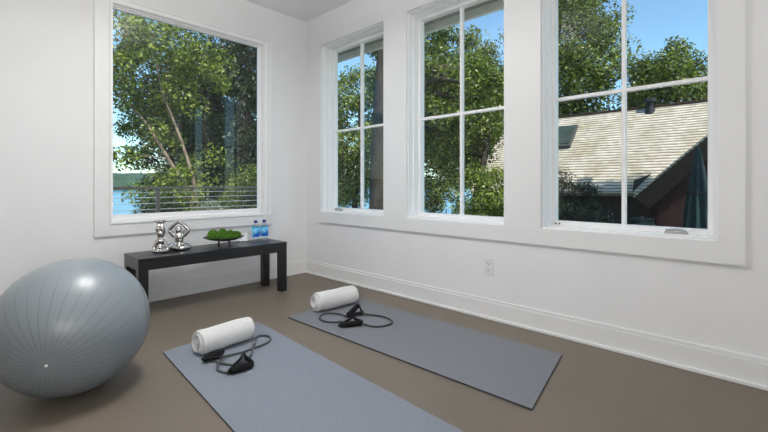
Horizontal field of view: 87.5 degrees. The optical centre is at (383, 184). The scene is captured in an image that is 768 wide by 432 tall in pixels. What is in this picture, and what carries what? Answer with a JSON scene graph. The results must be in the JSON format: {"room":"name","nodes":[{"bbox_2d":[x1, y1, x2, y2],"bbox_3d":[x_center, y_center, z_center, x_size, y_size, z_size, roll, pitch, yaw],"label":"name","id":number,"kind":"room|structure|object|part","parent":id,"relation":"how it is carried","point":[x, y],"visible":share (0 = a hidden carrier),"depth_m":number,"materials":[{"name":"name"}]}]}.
{"room":"exercise studio","nodes":[
{"label":"exercise studio","id":0,"kind":"room"},
{"bbox_2d":[0,0,305,295],"bbox_3d":[-2.522,-0.405,2.652,0.190,2.670,4.700,0,0,44],"label":"wall","id":1,"kind":"structure","parent":0,"point":[47,46],"depth_m":2.84,"materials":[{"name":"paint"}]},
{"bbox_2d":[94,0,271,236],"bbox_3d":[-1.616,-0.517,3.450,0.020,1.799,1.448,0,0,44],"label":"trim","id":2,"kind":"structure","parent":1,"relation":"attached to","point":[102,226],"depth_m":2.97,"materials":[{"name":"paint"}]},
{"bbox_2d":[113,4,261,221],"bbox_3d":[-1.637,-0.535,3.471,0.050,1.650,1.250,0,0,44],"label":"window","id":3,"kind":"structure","parent":1,"relation":"in","point":[185,214],"depth_m":3.62,"materials":[{"name":"paint"}]},
{"bbox_2d":[149,259,306,301],"bbox_3d":[-2.443,0.861,2.577,0.028,0.138,4.700,0,0,44],"label":"baseboard","id":4,"kind":"structure","parent":1,"relation":"attached to","point":[188,286],"depth_m":3.55,"materials":[{"name":"paint"}]},
{"bbox_2d":[245,0,351,21],"bbox_3d":[-0.136,-1.840,0.372,6.790,0.200,5.090,0,0,44],"label":"ceiling","id":5,"kind":"structure","parent":0,"point":[303,10],"depth_m":3.91,"materials":[{"name":"paint"}]},
{"bbox_2d":[0,273,767,431],"bbox_3d":[-0.136,1.005,0.372,6.790,0.150,5.090,0,0,44],"label":"floor","id":6,"kind":"structure","parent":0,"point":[590,388],"depth_m":1.82,"materials":[{"name":"beige carpet"}]},
{"bbox_2d":[0,258,149,397],"bbox_3d":[-1.407,0.633,1.822,0.594,0.594,0.594,0,0,44],"label":"exercise ball","id":7,"kind":"object","parent":6,"relation":"on","point":[68,327],"visible":1,"depth_m":1.63,"materials":[{"name":"grey plastic"}]},
{"bbox_2d":[124,238,286,300],"bbox_3d":[-1.379,0.715,3.235,0.350,0.430,1.156,0,0,44],"label":"bench","id":8,"kind":"object","parent":6,"relation":"on","point":[139,264],"visible":0.86,"depth_m":3.12,"materials":[{"name":"black wood"}]},
{"bbox_3d":[-1.859,0.728,2.938,0.062,0.404,0.062,0,0,44],"label":"leg","id":9,"kind":"part","parent":8,"relation":"part of","materials":[{"name":"black wood"}]},
{"bbox_3d":[-1.652,0.728,2.741,0.062,0.404,0.062,0,0,44],"label":"leg","id":10,"kind":"part","parent":8,"relation":"part of","materials":[{"name":"black wood"}]},
{"bbox_2d":[151,220,168,252],"bbox_3d":[-1.646,0.378,2.953,0.103,0.244,0.087,0,0,22],"label":"figurine","id":11,"kind":"object","parent":8,"relation":"on","point":[160,242],"visible":1,"depth_m":2.94,"materials":[{"name":"silver metal"}]},
{"bbox_2d":[164,221,191,250],"bbox_3d":[-1.578,0.388,3.077,0.187,0.224,0.114,0,0,-14],"label":"figurine","id":12,"kind":"object","parent":8,"relation":"on","point":[178,245],"visible":0.95,"depth_m":3.07,"materials":[{"name":"silver metal"}]},
{"bbox_2d":[203,235,243,246],"bbox_3d":[-1.325,0.463,3.321,0.316,0.074,0.316,0,0,44],"label":"dish","id":13,"kind":"object","parent":8,"relation":"on","point":[205,237],"visible":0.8,"depth_m":3.24,"materials":[{"name":"brown metal"}]},
{"bbox_2d":[208,234,215,240],"bbox_3d":[-1.379,0.420,3.220,0.060,0.057,0.060,0,0,44],"label":"moss ball","id":14,"kind":"object","parent":13,"relation":"on","point":[211,236],"visible":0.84,"depth_m":3.21,"materials":[{"name":"green plant"}]},
{"bbox_2d":[207,229,217,238],"bbox_3d":[-1.415,0.413,3.304,0.085,0.092,0.090,0,0,-22],"label":"moss ball","id":15,"kind":"object","parent":13,"relation":"on","point":[212,231],"visible":0.52,"depth_m":3.29,"materials":[{"name":"green plant"}]},
{"bbox_2d":[218,233,225,238],"bbox_3d":[-1.298,0.418,3.211,0.065,0.065,0.062,0,0,-9],"label":"moss ball","id":16,"kind":"object","parent":13,"relation":"on","point":[220,236],"visible":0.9,"depth_m":3.19,"materials":[{"name":"green plant"}]},
{"bbox_2d":[217,228,227,236],"bbox_3d":[-1.363,0.408,3.385,0.093,0.091,0.089,0,0,-24],"label":"moss ball","id":17,"kind":"object","parent":13,"relation":"on","point":[221,229],"visible":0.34,"depth_m":3.37,"materials":[{"name":"green plant"}]},
{"bbox_2d":[227,233,234,238],"bbox_3d":[-1.239,0.418,3.252,0.065,0.064,0.062,0,0,-39],"label":"moss ball","id":18,"kind":"object","parent":13,"relation":"on","point":[230,235],"visible":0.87,"depth_m":3.24,"materials":[{"name":"green plant"}]},
{"bbox_2d":[232,231,240,237],"bbox_3d":[-1.223,0.416,3.336,0.075,0.074,0.073,0,0,10],"label":"moss ball","id":19,"kind":"object","parent":13,"relation":"on","point":[237,233],"visible":0.63,"depth_m":3.32,"materials":[{"name":"green plant"}]},
{"bbox_2d":[237,232,250,241],"bbox_3d":[-1.249,0.459,3.573,0.083,0.075,0.125,0,0,44],"label":"cloth napkin","id":20,"kind":"object","parent":8,"relation":"on","point":[246,236],"visible":0.82,"depth_m":3.56,"materials":[{"name":"white fabric"}]},
{"bbox_2d":[252,220,259,240],"bbox_3d":[-1.151,0.408,3.597,0.071,0.183,0.071,0,0,44],"label":"water bottle","id":21,"kind":"object","parent":8,"relation":"on","point":[255,230],"visible":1,"depth_m":3.57,"materials":[{"name":"blue plastic"}]},
{"bbox_2d":[260,219,267,239],"bbox_3d":[-1.097,0.408,3.673,0.071,0.183,0.071,0,0,44],"label":"water bottle","id":22,"kind":"object","parent":8,"relation":"on","point":[263,229],"visible":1,"depth_m":3.64,"materials":[{"name":"blue plastic"}]},
{"bbox_3d":[-1.106,0.728,3.728,0.062,0.404,0.062,0,0,44],"label":"leg","id":23,"kind":"part","parent":8,"relation":"part of","materials":[{"name":"black wood"}]},
{"bbox_3d":[-0.899,0.728,3.531,0.062,0.404,0.062,0,0,44],"label":"leg","id":24,"kind":"part","parent":8,"relation":"part of","materials":[{"name":"black wood"}]},
{"bbox_2d":[163,322,463,431],"bbox_3d":[-0.452,0.925,1.828,0.630,0.008,1.808,0,0,-44],"label":"exercise mat","id":25,"kind":"object","parent":6,"relation":"on","point":[289,386],"visible":0.89,"depth_m":1.76,"materials":[{"name":"blue plastic"}]},
{"bbox_2d":[192,317,254,353],"bbox_3d":[-0.904,0.854,2.285,0.127,0.134,0.335,0,0,39],"label":"rolled towel","id":26,"kind":"object","parent":25,"relation":"on","point":[219,336],"visible":1,"depth_m":2.22,"materials":[{"name":"white fabric"}]},
{"bbox_2d":[201,334,271,373],"bbox_3d":[-0.726,0.902,2.187,0.294,0.040,0.469,0,0,27],"label":"band","id":27,"kind":"object","parent":25,"relation":"on","point":[236,367],"visible":1,"depth_m":2.07,"materials":[{"name":"grey rubber"}]},
{"bbox_2d":[288,298,561,410],"bbox_3d":[0.169,0.925,2.477,1.777,0.008,0.688,0,0,44],"label":"exercise mat","id":28,"kind":"object","parent":6,"relation":"on","point":[517,373],"visible":0.79,"depth_m":2.23,"materials":[{"name":"plastic"}]},
{"bbox_2d":[310,285,358,310],"bbox_3d":[-0.364,0.852,3.024,0.392,0.139,0.133,0,0,-42],"label":"rolled towel","id":29,"kind":"object","parent":28,"relation":"on","point":[328,299],"visible":1,"depth_m":2.96,"materials":[{"name":"white fabric"}]},
{"bbox_2d":[319,304,392,327],"bbox_3d":[-0.200,0.891,2.734,0.494,0.061,0.358,0,0,44],"label":"band","id":30,"kind":"object","parent":28,"relation":"on","point":[351,313],"visible":1,"depth_m":2.69,"materials":[{"name":"rubber"}]},
{"bbox_2d":[306,0,767,358],"bbox_3d":[1.482,-0.405,2.214,6.590,2.670,0.190,0,0,44],"label":"wall","id":31,"kind":"structure","parent":0,"point":[717,305],"depth_m":2.30,"materials":[{"name":"paint"}]},
{"bbox_2d":[322,22,382,215],"bbox_3d":[-0.249,-0.574,3.854,0.882,1.697,0.184,0,0,44],"label":"window","id":32,"kind":"structure","parent":31,"relation":"in","point":[330,51],"depth_m":4.10,"materials":[{"name":"paint"}]},
{"bbox_2d":[338,0,503,62],"bbox_3d":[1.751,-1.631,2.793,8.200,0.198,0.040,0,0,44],"label":"trim","id":33,"kind":"structure","parent":31,"relation":"attached to","point":[498,5],"depth_m":3.86,"materials":[{"name":"white wood"}]},
{"bbox_2d":[408,0,503,225],"bbox_3d":[0.569,-0.574,3.074,0.863,1.697,0.184,0,0,44],"label":"window","id":34,"kind":"structure","parent":31,"relation":"in","point":[418,17],"depth_m":3.31,"materials":[{"name":"paint"}]},
{"bbox_2d":[484,258,493,275],"bbox_3d":[0.731,0.568,2.792,0.074,0.116,0.011,0,0,44],"label":"power outlet","id":35,"kind":"object","parent":31,"relation":"attached to","point":[488,262],"visible":1,"depth_m":2.79,"materials":[{"name":"plastic"}]},
{"bbox_2d":[316,0,745,265],"bbox_3d":[0.498,-0.573,3.005,3.285,1.899,0.022,0,0,44],"label":"trim","id":36,"kind":"structure","parent":31,"relation":"attached to","point":[522,18],"depth_m":2.59,"materials":[{"name":"paint"}]},
{"bbox_2d":[306,260,767,390],"bbox_3d":[1.485,0.861,2.060,6.372,0.138,0.028,0,0,44],"label":"baseboard","id":37,"kind":"structure","parent":31,"relation":"attached to","point":[740,368],"depth_m":2.36,"materials":[{"name":"paint"}]},
{"bbox_2d":[542,0,717,241],"bbox_3d":[1.373,-0.574,2.308,0.861,1.697,0.184,0,0,44],"label":"window","id":38,"kind":"structure","parent":31,"relation":"in","point":[550,99],"depth_m":2.35,"materials":[{"name":"paint"}]},
{"bbox_3d":[1.545,0.245,2.121,0.100,0.032,0.027,0,0,44],"label":"crank handle","id":39,"kind":"part","parent":38,"relation":"part of","materials":[{"name":"metal"}]},
{"label":"outside","id":40,"kind":"structure","parent":0,"visible":0},
{"bbox_2d":[113,173,468,190],"bbox_3d":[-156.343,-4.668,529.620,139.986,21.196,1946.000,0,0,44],"label":"shore","id":41,"kind":"structure","parent":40,"point":[119,179],"depth_m":410.87,"materials":[{"name":"green"}]},
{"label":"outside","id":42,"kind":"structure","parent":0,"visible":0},
{"bbox_2d":[113,188,483,214],"bbox_3d":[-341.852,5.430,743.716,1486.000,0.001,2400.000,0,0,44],"label":"lake","id":43,"kind":"structure","parent":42,"point":[128,206],"depth_m":117.72,"materials":[{"name":"blue liquid"}]},
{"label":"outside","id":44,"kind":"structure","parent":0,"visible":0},
{"bbox_3d":[-3.208,1.090,4.411,3.190,0.120,6.900,0,0,44],"label":"deck","id":45,"kind":"object","parent":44,"visible":0},
{"bbox_2d":[113,186,256,212],"bbox_3d":[-4.011,0.527,5.590,0.070,1.005,5.900,0,0,44],"label":"deck railing","id":46,"kind":"object","parent":45,"relation":"on","point":[157,197],"visible":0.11,"depth_m":6.32,"materials":[{"name":"metal"}]},
{"bbox_3d":[-3.472,0.548,6.155,0.050,0.963,0.050,0,0,44],"label":"post","id":47,"kind":"part","parent":46,"relation":"part of","materials":[{"name":"grey metal"}]},
{"bbox_3d":[-4.011,0.046,5.590,0.070,0.043,5.900,0,0,44],"label":"rail","id":48,"kind":"part","parent":46,"relation":"part of","materials":[{"name":"metal"}]},
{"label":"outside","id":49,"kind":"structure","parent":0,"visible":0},
{"bbox_3d":[6.929,5.030,34.535,70.500,5.880,82.500,0,0,44],"label":"ground","id":50,"kind":"structure","parent":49,"visible":0},
{"bbox_2d":[131,191,186,213],"bbox_3d":[-4.420,1.166,8.049,1.141,2.118,1.248,0,0,33],"label":"shrub","id":51,"kind":"object","parent":50,"relation":"on","point":[164,201],"visible":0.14,"depth_m":7.94,"materials":[{"name":"green plant"}]},
{"bbox_2d":[114,30,231,210],"bbox_3d":[-8.292,-1.418,16.457,4.489,10.552,4.140,0,0,-21],"label":"tree","id":52,"kind":"object","parent":50,"relation":"on","point":[173,157],"visible":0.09,"depth_m":15.77,"materials":[{"name":"green plant"}]},
{"bbox_2d":[113,9,238,212],"bbox_3d":[-6.623,-1.191,10.265,3.365,7.655,5.652,0,0,31],"label":"tree","id":53,"kind":"object","parent":50,"relation":"on","point":[137,36],"visible":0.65,"depth_m":10.66,"materials":[{"name":"green plant"}]},
{"bbox_2d":[164,30,256,209],"bbox_3d":[-5.141,-1.522,14.804,5.304,9.282,4.337,0,0,-33],"label":"tree","id":54,"kind":"object","parent":50,"relation":"on","point":[212,124],"visible":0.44,"depth_m":13.71,"materials":[{"name":"green plant"}]},
{"bbox_2d":[189,198,234,210],"bbox_3d":[-3.656,1.234,8.489,1.475,1.954,1.495,0,0,-8],"label":"shrub","id":55,"kind":"object","parent":50,"relation":"on","point":[206,204],"visible":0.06,"depth_m":8.39,"materials":[{"name":"green plant"}]},
{"bbox_2d":[193,57,256,208],"bbox_3d":[-7.254,-1.063,19.185,4.408,10.422,5.994,0,0,31],"label":"tree","id":56,"kind":"object","parent":50,"relation":"on","point":[252,115],"visible":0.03,"depth_m":18.62,"materials":[{"name":"green plant"}]},
{"bbox_2d":[214,163,256,209],"bbox_3d":[-3.531,0.827,10.562,1.751,2.854,1.498,0,0,-15],"label":"shrub","id":57,"kind":"object","parent":50,"relation":"on","point":[248,174],"visible":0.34,"depth_m":10.14,"materials":[{"name":"green plant"}]},
{"bbox_2d":[338,61,375,207],"bbox_3d":[-0.812,-0.927,13.458,3.662,6.311,4.789,0,0,30],"label":"tree","id":58,"kind":"object","parent":50,"relation":"on","point":[348,164],"visible":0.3,"depth_m":12.75,"materials":[{"name":"green plant"}]},
{"bbox_2d":[354,57,472,213],"bbox_3d":[1.782,-1.831,19.838,5.729,9.137,6.843,0,0,44],"label":"tree","id":59,"kind":"object","parent":50,"relation":"on","point":[433,197],"visible":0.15,"depth_m":19.16,"materials":[{"name":"green plant"}]},
{"bbox_2d":[364,24,503,209],"bbox_3d":[1.227,-1.378,9.770,3.506,7.417,3.384,0,0,-5],"label":"tree","id":60,"kind":"object","parent":50,"relation":"on","point":[436,71],"visible":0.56,"depth_m":8.86,"materials":[{"name":"green plant"}]},
{"bbox_2d":[424,52,503,203],"bbox_3d":[2.486,-1.017,12.992,3.648,6.734,3.648,0,0,-19],"label":"tree","id":61,"kind":"object","parent":50,"relation":"on","point":[480,131],"visible":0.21,"depth_m":12.45,"materials":[{"name":"green plant"}]},
{"bbox_2d":[446,162,503,216],"bbox_3d":[2.563,0.854,9.810,1.946,2.747,2.076,0,0,44],"label":"shrub","id":62,"kind":"object","parent":50,"relation":"on","point":[482,204],"visible":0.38,"depth_m":9.30,"materials":[{"name":"green plant"}]},
{"bbox_2d":[446,28,503,197],"bbox_3d":[6.208,-3.419,25.386,7.256,12.730,6.643,0,0,-35],"label":"tree","id":63,"kind":"object","parent":50,"relation":"on","point":[490,48],"visible":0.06,"depth_m":23.79,"materials":[{"name":"green plant"}]},
{"bbox_2d":[487,166,618,223],"bbox_3d":[4.745,0.828,12.460,4.592,2.868,2.044,0,0,41],"label":"shrub","id":64,"kind":"object","parent":50,"relation":"on","point":[579,211],"visible":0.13,"depth_m":11.52,"materials":[{"name":"green plant"}]},
{"bbox_2d":[495,0,642,115],"bbox_3d":[11.499,-6.318,25.311,8.375,17.157,8.230,0,0,44],"label":"tree","id":65,"kind":"object","parent":50,"relation":"on","point":[574,16],"visible":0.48,"depth_m":22.75,"materials":[{"name":"green plant"}]},
{"bbox_2d":[470,97,707,226],"bbox_3d":[10.642,-0.470,13.079,14.520,5.300,7.020,0,0,44],"label":"house","id":66,"kind":"structure","parent":50,"relation":"on","point":[663,140],"depth_m":13.24,"materials":[{"name":"beige tile"}]},
{"bbox_3d":[6.966,-1.927,15.514,0.600,0.742,0.762,0,0,44],"label":"skylight pane","id":67,"kind":"part","parent":66,"relation":"part of","materials":[{"name":"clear glass"}]},
{"bbox_2d":[629,216,654,225],"bbox_3d":[7.207,1.530,11.200,0.694,1.300,0.694,0,0,44],"label":"barrel","id":68,"kind":"object","parent":50,"relation":"on","point":[641,220],"visible":0.26,"depth_m":10.98,"materials":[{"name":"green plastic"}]},
{"bbox_3d":[7.207,0.932,11.200,0.600,0.105,0.600,0,0,44],"label":"lid","id":69,"kind":"part","parent":68,"relation":"part of","materials":[{"name":"grey plastic"}]},
{"bbox_2d":[616,35,707,108],"bbox_3d":[15.199,-2.807,21.257,6.163,10.152,5.323,0,0,-11],"label":"tree","id":70,"kind":"object","parent":50,"relation":"on","point":[663,69],"visible":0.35,"depth_m":20.30,"materials":[{"name":"green plant"}]},
{"bbox_2d":[682,145,707,228],"bbox_3d":[7.700,0.605,9.833,0.684,3.150,0.684,0,0,-24],"label":"patio umbrella","id":71,"kind":"object","parent":50,"relation":"on","point":[695,215],"visible":0.74,"depth_m":9.74,"materials":[{"name":"teal fabric"}]}
]}

